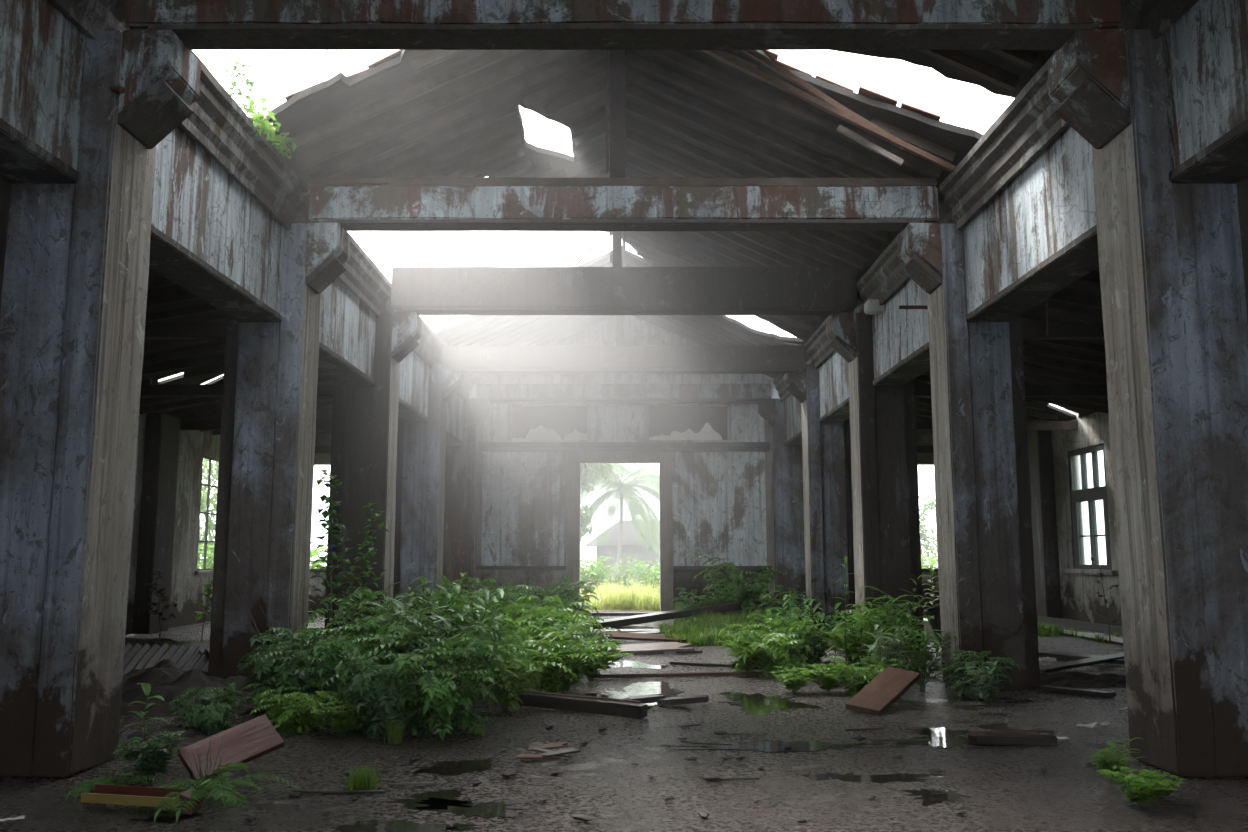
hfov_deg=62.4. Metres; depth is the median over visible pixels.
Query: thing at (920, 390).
tie beam
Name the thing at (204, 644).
sheet
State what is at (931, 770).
clod
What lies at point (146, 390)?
tie beam
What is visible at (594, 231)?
wire
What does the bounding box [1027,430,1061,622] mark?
pillar
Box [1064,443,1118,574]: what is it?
window
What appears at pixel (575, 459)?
door frame
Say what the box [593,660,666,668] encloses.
puddle
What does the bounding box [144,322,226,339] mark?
tie beam
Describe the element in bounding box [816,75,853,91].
tile
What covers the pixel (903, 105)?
tile
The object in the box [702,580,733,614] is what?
weed
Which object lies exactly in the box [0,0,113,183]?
lintel
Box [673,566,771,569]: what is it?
trim
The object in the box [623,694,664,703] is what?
plank
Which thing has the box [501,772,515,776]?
clod
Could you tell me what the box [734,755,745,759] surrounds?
clod
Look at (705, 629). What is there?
grass
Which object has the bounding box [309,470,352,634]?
vine
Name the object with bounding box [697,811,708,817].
clod
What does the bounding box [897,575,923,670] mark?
weed
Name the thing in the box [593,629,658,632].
plank
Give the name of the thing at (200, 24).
cross beam
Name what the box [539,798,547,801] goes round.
clod
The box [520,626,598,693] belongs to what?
weed
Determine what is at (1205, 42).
lintel
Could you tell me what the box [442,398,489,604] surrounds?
pier
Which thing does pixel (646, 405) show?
trim
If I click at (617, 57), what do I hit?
post
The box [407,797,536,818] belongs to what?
puddle
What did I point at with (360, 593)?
weed
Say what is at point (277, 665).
weed
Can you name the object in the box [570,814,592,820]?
clod
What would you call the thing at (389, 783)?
splinter
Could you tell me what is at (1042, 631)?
grass
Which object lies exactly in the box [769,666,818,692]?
weed
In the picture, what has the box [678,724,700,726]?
splinter
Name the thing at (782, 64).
tile
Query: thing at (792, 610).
weed
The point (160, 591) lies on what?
weed
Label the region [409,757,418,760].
clod
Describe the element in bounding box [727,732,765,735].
splinter
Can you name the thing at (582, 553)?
shrub
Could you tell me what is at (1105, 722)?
paper scrap
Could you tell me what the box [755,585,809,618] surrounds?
weed
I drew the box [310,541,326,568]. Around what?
shrub
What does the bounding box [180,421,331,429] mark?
tie beam
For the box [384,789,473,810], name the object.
puddle
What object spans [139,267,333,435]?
ceiling
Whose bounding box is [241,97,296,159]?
creeper
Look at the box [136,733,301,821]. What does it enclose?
fern
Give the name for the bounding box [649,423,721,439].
panel
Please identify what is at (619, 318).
post
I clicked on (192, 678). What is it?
heap
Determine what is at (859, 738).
clod
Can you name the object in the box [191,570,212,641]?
weed
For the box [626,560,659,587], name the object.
shrub
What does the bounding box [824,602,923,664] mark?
weed
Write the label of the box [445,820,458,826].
clod
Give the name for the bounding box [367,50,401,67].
tile
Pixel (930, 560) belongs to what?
shrub
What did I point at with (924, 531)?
broadleaf tree
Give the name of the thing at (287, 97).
tile
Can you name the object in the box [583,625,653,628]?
plank
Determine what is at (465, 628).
weed
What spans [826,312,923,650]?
pier
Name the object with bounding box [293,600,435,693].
weed
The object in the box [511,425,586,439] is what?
panel
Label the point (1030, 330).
tie beam
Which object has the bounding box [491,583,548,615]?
weed
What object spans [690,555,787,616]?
weed
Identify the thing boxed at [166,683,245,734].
weed
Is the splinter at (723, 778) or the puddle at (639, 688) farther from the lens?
the puddle at (639, 688)
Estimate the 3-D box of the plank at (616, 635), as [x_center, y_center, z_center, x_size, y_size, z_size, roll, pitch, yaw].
[0.231,3.223,15.025,1.344,0.136,0.341,1,-8,-5]
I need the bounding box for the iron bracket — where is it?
[899,305,927,308]
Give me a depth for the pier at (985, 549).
10.35 m
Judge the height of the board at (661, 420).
0.920 m
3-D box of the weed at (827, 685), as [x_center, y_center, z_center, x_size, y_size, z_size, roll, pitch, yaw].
[1.937,2.500,9.824,0.571,0.274,0.561,-4,-9,26]
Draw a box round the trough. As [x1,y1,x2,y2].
[1038,616,1122,642]
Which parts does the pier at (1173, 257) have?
corbel moulding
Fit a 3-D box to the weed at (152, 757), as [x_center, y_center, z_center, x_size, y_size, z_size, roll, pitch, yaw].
[-2.748,1.979,5.985,0.426,0.281,0.410,2,-8,-12]
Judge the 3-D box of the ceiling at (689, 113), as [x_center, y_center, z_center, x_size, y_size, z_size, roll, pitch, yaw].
[0.000,-3.264,10.985,7.500,1.832,26.100,0,-8,0]
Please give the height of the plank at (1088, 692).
0.043 m
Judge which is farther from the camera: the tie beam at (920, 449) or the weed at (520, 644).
the tie beam at (920, 449)
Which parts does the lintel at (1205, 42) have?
cornice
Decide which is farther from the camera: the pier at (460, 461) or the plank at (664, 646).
the pier at (460, 461)
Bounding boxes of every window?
[195,456,218,574]
[310,569,326,571]
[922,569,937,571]
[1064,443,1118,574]
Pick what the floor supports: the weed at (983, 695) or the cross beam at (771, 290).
the weed at (983, 695)
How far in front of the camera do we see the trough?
16.59 m
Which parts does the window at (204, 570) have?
sill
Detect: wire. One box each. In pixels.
[575,231,594,265]
[605,50,608,172]
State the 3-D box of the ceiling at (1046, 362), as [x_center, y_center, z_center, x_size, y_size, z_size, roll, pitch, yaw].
[6.200,-1.397,10.683,4.600,0.913,26.000,0,-8,0]
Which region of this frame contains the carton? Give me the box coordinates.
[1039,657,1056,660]
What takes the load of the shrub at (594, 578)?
on the ground
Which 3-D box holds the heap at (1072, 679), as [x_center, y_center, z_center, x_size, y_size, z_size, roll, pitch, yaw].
[4.600,2.733,10.731,2.600,0.134,1.040,0,-8,0]
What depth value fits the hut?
44.59 m
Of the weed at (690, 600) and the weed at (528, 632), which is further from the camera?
the weed at (690, 600)
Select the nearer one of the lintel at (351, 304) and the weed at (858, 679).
the weed at (858, 679)
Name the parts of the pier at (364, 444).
corbel moulding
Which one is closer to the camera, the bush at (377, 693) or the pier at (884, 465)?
the bush at (377, 693)
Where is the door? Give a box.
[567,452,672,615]
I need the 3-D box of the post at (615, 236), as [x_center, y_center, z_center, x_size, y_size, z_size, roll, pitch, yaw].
[-0.115,-2.778,14.754,0.160,1.388,0.120,0,-8,0]
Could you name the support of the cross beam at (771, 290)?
on the pier at (884, 465)
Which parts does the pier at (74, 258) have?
corbel moulding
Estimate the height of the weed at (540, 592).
0.924 m
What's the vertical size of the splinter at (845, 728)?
0.014 m
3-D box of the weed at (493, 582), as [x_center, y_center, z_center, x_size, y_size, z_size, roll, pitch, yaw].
[-1.866,3.058,16.241,1.322,0.968,1.371,1,-8,-4]
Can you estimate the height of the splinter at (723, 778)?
0.014 m
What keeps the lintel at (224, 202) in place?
on the pier at (265, 496)
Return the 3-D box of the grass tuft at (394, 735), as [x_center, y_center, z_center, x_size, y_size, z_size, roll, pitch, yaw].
[-1.600,2.215,7.235,0.263,0.165,0.226,4,-9,-30]
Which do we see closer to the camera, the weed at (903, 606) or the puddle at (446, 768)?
the puddle at (446, 768)
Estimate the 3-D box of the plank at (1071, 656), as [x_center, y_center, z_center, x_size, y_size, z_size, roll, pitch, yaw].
[5.664,2.985,12.735,0.302,0.054,1.754,3,-9,-19]
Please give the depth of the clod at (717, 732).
7.51 m
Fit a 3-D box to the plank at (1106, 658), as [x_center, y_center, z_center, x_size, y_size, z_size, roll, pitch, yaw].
[5.388,2.862,11.981,1.812,0.137,0.202,5,-9,-30]
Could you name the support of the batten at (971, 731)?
on the plank at (1008, 739)
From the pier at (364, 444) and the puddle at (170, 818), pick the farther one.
the pier at (364, 444)
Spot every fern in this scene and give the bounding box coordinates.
[64,752,165,802]
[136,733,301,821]
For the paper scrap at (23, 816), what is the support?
on the floor
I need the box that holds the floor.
[0,615,1247,831]
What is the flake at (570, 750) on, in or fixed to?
on the floor
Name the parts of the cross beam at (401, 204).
plate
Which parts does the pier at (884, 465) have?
corbel moulding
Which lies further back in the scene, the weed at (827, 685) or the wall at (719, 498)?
the wall at (719, 498)
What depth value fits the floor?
6.12 m
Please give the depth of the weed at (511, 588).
13.24 m
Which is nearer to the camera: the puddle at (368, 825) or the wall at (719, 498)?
the puddle at (368, 825)
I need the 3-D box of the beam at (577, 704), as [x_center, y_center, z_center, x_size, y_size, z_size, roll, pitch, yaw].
[-0.354,2.402,8.568,1.174,0.104,0.124,-2,-8,28]
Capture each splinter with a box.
[293,790,385,793]
[387,782,435,784]
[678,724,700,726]
[718,701,741,702]
[721,777,759,779]
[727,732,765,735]
[792,765,826,768]
[844,728,884,729]
[870,738,929,741]
[967,745,1033,747]
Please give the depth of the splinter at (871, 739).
7.26 m
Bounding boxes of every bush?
[320,650,446,738]
[364,620,537,741]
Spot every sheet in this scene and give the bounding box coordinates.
[123,643,208,673]
[176,640,209,653]
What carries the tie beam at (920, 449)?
attached to the pier at (787, 461)
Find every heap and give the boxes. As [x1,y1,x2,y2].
[118,725,228,750]
[120,669,327,716]
[122,659,207,691]
[125,638,190,645]
[1040,671,1125,687]
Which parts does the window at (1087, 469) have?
pane, pane, pane, sill, pane, pane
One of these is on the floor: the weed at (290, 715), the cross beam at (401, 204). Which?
the weed at (290, 715)
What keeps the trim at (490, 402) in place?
attached to the wall at (719, 498)
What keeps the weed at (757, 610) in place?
on the floor
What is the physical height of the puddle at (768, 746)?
0.024 m
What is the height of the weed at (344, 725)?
0.246 m
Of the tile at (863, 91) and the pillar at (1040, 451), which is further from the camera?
the pillar at (1040, 451)
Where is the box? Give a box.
[864,299,884,313]
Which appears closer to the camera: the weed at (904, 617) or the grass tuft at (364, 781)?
the grass tuft at (364, 781)
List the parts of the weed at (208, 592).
stem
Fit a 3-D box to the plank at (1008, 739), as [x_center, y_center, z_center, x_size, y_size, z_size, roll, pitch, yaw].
[2.701,2.251,7.173,0.611,0.058,0.102,-1,-8,4]
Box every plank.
[81,784,204,814]
[177,715,283,780]
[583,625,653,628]
[585,602,737,628]
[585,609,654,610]
[590,671,795,678]
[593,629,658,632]
[593,632,686,641]
[600,630,662,638]
[606,642,694,653]
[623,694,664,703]
[657,695,708,705]
[669,661,730,667]
[676,650,702,652]
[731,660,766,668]
[845,666,919,715]
[923,618,935,637]
[968,733,1056,744]
[1039,651,1124,663]
[1039,685,1115,696]
[1040,652,1123,672]
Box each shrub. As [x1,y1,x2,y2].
[197,544,213,568]
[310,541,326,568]
[580,553,605,579]
[580,555,611,589]
[588,556,648,588]
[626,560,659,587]
[636,560,659,589]
[921,551,937,568]
[921,555,937,568]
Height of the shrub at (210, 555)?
1.590 m
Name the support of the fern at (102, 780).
on the floor
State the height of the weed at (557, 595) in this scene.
0.766 m
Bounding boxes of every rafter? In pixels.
[702,50,955,172]
[741,50,905,150]
[836,125,903,165]
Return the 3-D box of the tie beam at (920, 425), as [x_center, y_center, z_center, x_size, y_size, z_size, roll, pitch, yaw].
[6.150,0.175,18.644,4.080,0.160,0.120,0,-8,0]
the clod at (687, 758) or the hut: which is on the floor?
the clod at (687, 758)
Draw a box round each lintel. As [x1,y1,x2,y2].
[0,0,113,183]
[100,0,308,322]
[292,187,390,385]
[381,291,441,421]
[433,343,474,445]
[773,343,814,445]
[806,290,863,421]
[856,187,954,385]
[940,0,1148,321]
[1133,0,1247,183]
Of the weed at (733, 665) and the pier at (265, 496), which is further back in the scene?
the weed at (733, 665)
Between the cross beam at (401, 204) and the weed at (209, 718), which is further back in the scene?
the cross beam at (401, 204)
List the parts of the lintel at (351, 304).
cornice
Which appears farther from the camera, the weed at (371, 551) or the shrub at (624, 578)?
the shrub at (624, 578)
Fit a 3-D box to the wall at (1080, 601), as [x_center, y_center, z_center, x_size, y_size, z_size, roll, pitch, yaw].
[8.325,0.650,10.053,0.250,4.000,25.900,0,-8,0]
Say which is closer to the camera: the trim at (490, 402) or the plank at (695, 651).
the plank at (695, 651)
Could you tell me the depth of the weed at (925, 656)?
9.85 m
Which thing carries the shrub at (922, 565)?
on the ground
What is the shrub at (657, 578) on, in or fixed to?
on the ground
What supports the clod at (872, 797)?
on the floor
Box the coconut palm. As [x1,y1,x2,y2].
[580,463,659,579]
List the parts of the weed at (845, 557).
stem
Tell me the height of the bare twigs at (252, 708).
0.331 m
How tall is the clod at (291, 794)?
0.028 m
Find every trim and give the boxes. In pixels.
[474,419,773,610]
[476,566,566,569]
[478,442,769,451]
[490,402,757,403]
[507,404,590,440]
[645,404,731,440]
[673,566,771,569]
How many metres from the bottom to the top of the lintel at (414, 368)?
1.544 m
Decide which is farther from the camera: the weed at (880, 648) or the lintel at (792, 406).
the lintel at (792, 406)
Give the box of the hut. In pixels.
[584,520,659,580]
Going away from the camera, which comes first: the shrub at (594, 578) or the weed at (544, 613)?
the weed at (544, 613)
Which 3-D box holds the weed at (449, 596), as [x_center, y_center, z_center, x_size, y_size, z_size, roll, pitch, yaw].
[-1.817,2.244,11.094,1.061,1.124,0.923,-4,-9,29]
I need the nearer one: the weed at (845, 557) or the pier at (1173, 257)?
the pier at (1173, 257)
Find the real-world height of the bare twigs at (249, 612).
1.214 m
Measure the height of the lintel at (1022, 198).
1.541 m
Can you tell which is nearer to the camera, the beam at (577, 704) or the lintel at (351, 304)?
the beam at (577, 704)
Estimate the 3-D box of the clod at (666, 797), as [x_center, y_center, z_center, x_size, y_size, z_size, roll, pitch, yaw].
[0.239,2.052,5.538,0.076,0.022,0.048,4,-8,-25]
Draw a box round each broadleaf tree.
[197,459,218,568]
[580,463,612,540]
[918,489,937,568]
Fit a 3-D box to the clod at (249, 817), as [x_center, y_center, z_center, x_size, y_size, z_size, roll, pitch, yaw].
[-1.846,1.991,5.098,0.052,0.026,0.088,7,-11,-43]
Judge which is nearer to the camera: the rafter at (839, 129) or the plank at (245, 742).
the plank at (245, 742)
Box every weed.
[112,731,188,781]
[122,683,168,756]
[144,569,176,640]
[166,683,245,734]
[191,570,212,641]
[236,627,363,691]
[241,636,371,716]
[241,678,305,712]
[249,677,353,734]
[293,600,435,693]
[299,609,453,713]
[306,588,448,659]
[310,700,373,734]
[343,503,388,616]
[362,597,459,675]
[372,578,438,625]
[379,622,505,706]
[410,572,501,660]
[417,584,518,695]
[418,585,535,634]
[421,577,475,624]
[429,598,599,660]
[434,577,495,603]
[450,619,617,694]
[452,638,542,711]
[470,578,546,617]
[479,596,603,637]
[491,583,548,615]
[520,576,591,612]
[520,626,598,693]
[522,609,621,679]
[540,586,576,611]
[548,581,598,614]
[551,636,633,680]
[671,587,717,616]
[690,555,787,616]
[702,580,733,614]
[715,623,771,675]
[718,618,844,677]
[747,609,800,635]
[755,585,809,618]
[758,594,813,637]
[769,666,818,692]
[781,599,843,675]
[803,663,854,692]
[817,656,905,695]
[823,595,917,670]
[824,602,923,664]
[833,556,857,667]
[839,586,927,667]
[859,624,912,672]
[886,615,959,692]
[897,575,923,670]
[922,567,939,612]
[929,650,1019,700]
[956,661,1003,703]
[1090,738,1142,781]
[1097,765,1178,805]
[1126,769,1185,799]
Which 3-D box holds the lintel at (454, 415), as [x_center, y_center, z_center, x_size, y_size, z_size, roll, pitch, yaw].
[-3.598,-0.374,20.530,0.650,1.542,4.079,0,-8,0]
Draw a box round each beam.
[125,0,1122,49]
[140,385,332,396]
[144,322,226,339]
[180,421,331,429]
[308,178,938,230]
[314,446,330,452]
[391,266,856,314]
[442,345,806,373]
[476,383,771,401]
[518,692,647,718]
[914,385,1107,396]
[916,421,1077,429]
[917,446,933,452]
[1022,322,1103,339]
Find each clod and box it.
[245,815,256,820]
[288,792,302,797]
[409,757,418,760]
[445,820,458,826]
[471,781,481,784]
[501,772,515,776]
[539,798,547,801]
[545,725,552,729]
[550,771,558,774]
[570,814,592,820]
[579,740,587,744]
[598,727,605,731]
[664,796,673,799]
[684,757,696,760]
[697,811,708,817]
[701,775,721,780]
[713,731,728,734]
[721,755,731,758]
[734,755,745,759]
[854,736,865,740]
[867,795,875,799]
[927,769,944,772]
[954,810,964,814]
[1087,762,1097,767]
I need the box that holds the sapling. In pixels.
[1090,558,1121,642]
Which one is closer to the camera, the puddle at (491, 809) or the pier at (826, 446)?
the puddle at (491, 809)
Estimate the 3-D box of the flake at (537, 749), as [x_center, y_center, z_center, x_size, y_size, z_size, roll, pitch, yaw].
[-0.462,2.186,6.692,0.286,0.052,0.069,-2,-8,14]
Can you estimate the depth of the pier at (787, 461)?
22.27 m
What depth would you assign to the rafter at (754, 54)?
9.90 m
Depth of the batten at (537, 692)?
8.60 m
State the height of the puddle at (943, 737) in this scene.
0.024 m
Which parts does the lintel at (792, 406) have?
cornice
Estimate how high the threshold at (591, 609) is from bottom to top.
0.040 m
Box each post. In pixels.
[607,50,624,177]
[610,231,621,266]
[614,256,622,344]
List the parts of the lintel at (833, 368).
cornice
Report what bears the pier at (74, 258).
on the floor
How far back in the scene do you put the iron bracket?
11.40 m
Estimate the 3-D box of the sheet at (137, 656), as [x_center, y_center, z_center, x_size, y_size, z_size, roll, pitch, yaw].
[-5.001,2.514,10.358,1.712,0.431,1.074,1,-8,-9]
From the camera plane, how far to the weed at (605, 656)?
10.68 m
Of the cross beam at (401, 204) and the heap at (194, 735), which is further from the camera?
the cross beam at (401, 204)
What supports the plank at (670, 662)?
on the floor
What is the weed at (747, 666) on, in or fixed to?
on the floor
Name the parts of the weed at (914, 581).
stem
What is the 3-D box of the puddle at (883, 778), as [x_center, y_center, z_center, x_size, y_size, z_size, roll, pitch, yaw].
[1.416,2.153,6.095,1.077,0.024,0.283,-1,-8,5]
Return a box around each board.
[512,407,587,438]
[648,407,726,439]
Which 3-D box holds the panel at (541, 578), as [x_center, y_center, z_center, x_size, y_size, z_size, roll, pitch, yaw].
[-2.260,3.877,22.670,1.980,0.980,0.029,0,-8,0]
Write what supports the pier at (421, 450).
on the floor
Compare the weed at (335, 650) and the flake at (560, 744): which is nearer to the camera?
the flake at (560, 744)
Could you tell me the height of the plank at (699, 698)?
0.073 m
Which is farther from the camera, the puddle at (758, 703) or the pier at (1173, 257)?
the puddle at (758, 703)
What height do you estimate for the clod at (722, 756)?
0.021 m
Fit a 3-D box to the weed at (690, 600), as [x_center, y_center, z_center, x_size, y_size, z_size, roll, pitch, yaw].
[1.374,3.672,19.891,0.961,0.704,0.997,1,-8,-6]
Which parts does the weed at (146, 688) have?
stem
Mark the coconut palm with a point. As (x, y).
(649, 522)
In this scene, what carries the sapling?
on the floor
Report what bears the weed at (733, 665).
on the floor
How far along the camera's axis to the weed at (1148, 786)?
5.36 m
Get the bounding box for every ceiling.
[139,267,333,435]
[258,50,1055,378]
[914,267,1107,434]
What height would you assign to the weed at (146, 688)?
0.554 m
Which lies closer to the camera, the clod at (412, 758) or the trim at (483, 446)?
the clod at (412, 758)
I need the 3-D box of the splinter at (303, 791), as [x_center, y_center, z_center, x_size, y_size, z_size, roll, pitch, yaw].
[-1.568,2.071,5.679,0.513,0.014,0.024,0,-8,3]
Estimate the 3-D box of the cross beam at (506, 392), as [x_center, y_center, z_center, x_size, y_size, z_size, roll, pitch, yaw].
[0.002,-0.523,22.924,6.546,0.373,0.326,0,-8,0]
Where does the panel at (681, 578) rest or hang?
attached to the wall at (719, 498)
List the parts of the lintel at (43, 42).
cornice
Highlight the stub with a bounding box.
[110,85,124,92]
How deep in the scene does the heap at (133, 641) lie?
13.36 m
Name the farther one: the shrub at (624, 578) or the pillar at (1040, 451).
the shrub at (624, 578)
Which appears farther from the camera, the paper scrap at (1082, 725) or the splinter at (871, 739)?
the paper scrap at (1082, 725)
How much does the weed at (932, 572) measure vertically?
1.068 m
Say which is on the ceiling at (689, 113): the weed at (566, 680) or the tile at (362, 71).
the tile at (362, 71)
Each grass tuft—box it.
[342,761,382,789]
[381,720,407,744]
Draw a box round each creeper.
[225,58,265,117]
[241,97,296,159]
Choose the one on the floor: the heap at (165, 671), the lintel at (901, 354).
the heap at (165, 671)
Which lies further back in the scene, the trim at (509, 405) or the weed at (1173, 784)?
the trim at (509, 405)
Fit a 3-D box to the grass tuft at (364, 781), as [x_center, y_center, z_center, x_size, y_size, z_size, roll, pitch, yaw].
[-1.483,2.039,5.849,0.244,0.142,0.306,0,-8,0]
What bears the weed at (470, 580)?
on the floor
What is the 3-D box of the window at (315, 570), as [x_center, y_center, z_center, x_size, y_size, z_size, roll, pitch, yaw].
[-6.400,3.424,22.867,2.500,0.070,0.360,0,-8,0]
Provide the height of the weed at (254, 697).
0.327 m
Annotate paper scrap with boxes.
[0,815,24,820]
[1076,724,1096,727]
[1085,721,1114,727]
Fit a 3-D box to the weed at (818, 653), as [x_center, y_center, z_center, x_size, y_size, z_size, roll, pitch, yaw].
[2.082,2.425,11.294,0.671,0.817,0.772,4,-9,-28]
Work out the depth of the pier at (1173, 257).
6.46 m
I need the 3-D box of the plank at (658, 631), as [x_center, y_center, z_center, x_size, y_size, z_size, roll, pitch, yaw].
[0.051,3.381,15.904,1.313,0.105,0.351,2,-8,-12]
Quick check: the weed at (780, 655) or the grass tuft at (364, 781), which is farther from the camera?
the weed at (780, 655)
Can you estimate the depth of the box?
13.83 m
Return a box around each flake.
[516,754,559,758]
[526,742,568,750]
[531,747,571,757]
[542,748,580,756]
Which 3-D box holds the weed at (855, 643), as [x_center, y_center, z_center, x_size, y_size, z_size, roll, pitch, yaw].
[2.602,2.339,10.888,1.166,0.875,1.037,7,-11,-43]
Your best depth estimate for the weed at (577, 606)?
21.88 m
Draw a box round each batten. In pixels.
[520,690,640,702]
[970,730,1054,732]
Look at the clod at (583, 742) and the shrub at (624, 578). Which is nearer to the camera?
the clod at (583, 742)
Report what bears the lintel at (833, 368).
on the pier at (826, 446)
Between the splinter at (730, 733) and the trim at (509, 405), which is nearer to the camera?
the splinter at (730, 733)
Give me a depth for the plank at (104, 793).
5.31 m
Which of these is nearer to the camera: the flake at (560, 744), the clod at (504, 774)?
the clod at (504, 774)
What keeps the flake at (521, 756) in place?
on the floor
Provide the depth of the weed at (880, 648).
10.05 m
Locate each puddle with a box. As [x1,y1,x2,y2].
[130,809,213,823]
[322,820,476,831]
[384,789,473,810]
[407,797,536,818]
[414,759,497,775]
[585,682,692,710]
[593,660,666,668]
[660,741,919,752]
[719,691,823,714]
[780,772,951,782]
[895,727,994,748]
[900,788,969,805]
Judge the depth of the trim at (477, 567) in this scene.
22.66 m
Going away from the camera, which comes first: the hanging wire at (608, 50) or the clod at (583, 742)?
the clod at (583, 742)
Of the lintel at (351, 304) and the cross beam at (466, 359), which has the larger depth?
the cross beam at (466, 359)
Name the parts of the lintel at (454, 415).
cornice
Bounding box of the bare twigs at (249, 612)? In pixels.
[217,566,293,694]
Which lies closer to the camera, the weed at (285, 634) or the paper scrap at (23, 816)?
the paper scrap at (23, 816)
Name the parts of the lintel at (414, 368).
cornice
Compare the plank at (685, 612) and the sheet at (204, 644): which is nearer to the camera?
the sheet at (204, 644)
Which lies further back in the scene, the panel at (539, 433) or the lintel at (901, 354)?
the panel at (539, 433)
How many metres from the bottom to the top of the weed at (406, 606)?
0.913 m
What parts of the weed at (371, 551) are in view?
stem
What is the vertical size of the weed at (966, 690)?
0.529 m
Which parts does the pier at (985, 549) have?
corbel moulding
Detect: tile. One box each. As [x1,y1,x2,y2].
[284,81,323,100]
[346,67,372,78]
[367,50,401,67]
[762,50,778,60]
[774,59,811,75]
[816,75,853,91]
[858,86,897,105]
[901,102,940,120]
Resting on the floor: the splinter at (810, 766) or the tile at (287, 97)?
the splinter at (810, 766)
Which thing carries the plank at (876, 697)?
on the floor
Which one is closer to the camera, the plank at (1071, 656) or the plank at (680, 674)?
the plank at (680, 674)
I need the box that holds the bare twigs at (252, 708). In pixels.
[214,678,283,715]
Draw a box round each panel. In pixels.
[480,570,565,607]
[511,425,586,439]
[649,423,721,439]
[673,570,767,609]
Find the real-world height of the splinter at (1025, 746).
0.014 m
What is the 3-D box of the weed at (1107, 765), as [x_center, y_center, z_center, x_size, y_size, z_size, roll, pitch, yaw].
[2.848,1.990,5.960,0.333,0.250,0.296,3,-8,-24]
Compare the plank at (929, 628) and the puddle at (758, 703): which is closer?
the puddle at (758, 703)
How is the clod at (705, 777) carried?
on the floor
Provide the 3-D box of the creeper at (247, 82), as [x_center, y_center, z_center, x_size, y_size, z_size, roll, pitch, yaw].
[-3.205,-2.757,8.750,0.299,0.384,0.584,0,-8,0]
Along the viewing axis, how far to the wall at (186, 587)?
19.26 m
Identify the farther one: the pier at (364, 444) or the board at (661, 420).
the board at (661, 420)
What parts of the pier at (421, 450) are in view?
corbel moulding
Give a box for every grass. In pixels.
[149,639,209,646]
[580,575,659,611]
[657,604,811,645]
[1037,618,1122,642]
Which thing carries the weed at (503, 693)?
on the floor
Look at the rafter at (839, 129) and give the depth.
10.14 m
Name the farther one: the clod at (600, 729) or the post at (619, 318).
the post at (619, 318)
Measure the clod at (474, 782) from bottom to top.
0.017 m
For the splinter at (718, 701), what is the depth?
9.13 m
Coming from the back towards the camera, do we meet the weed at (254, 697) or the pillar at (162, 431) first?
the pillar at (162, 431)
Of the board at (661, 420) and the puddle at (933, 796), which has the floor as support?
the puddle at (933, 796)
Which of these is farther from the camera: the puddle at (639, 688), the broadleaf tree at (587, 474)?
the broadleaf tree at (587, 474)
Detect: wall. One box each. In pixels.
[125,412,220,634]
[308,315,939,614]
[1051,409,1121,626]
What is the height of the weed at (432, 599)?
0.970 m
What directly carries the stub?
attached to the pier at (74, 258)
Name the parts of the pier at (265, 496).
corbel moulding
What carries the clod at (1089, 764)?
on the floor
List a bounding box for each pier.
[0,29,200,776]
[208,223,350,680]
[324,312,421,646]
[393,365,463,627]
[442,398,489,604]
[758,398,805,616]
[784,365,855,630]
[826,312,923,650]
[897,223,1039,689]
[1047,29,1247,776]
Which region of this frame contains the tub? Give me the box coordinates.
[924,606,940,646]
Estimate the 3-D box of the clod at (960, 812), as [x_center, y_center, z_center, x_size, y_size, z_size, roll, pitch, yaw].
[1.698,2.010,5.226,0.047,0.021,0.054,4,-9,-29]
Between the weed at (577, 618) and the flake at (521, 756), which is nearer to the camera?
the flake at (521, 756)
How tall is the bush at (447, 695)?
0.836 m
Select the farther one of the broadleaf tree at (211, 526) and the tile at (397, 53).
the broadleaf tree at (211, 526)
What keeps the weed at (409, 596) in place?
on the floor
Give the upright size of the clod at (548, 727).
0.034 m
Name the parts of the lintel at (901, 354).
cornice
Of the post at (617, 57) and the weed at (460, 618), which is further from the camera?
the post at (617, 57)
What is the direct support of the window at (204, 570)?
in the wall at (186, 587)
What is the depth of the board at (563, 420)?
23.50 m
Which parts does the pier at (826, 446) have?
corbel moulding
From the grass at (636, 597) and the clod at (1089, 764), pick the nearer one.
the clod at (1089, 764)
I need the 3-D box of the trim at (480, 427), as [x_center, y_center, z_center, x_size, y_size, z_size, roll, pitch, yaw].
[0.000,2.050,22.896,6.600,4.660,0.069,0,-8,0]
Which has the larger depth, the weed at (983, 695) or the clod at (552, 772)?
the weed at (983, 695)

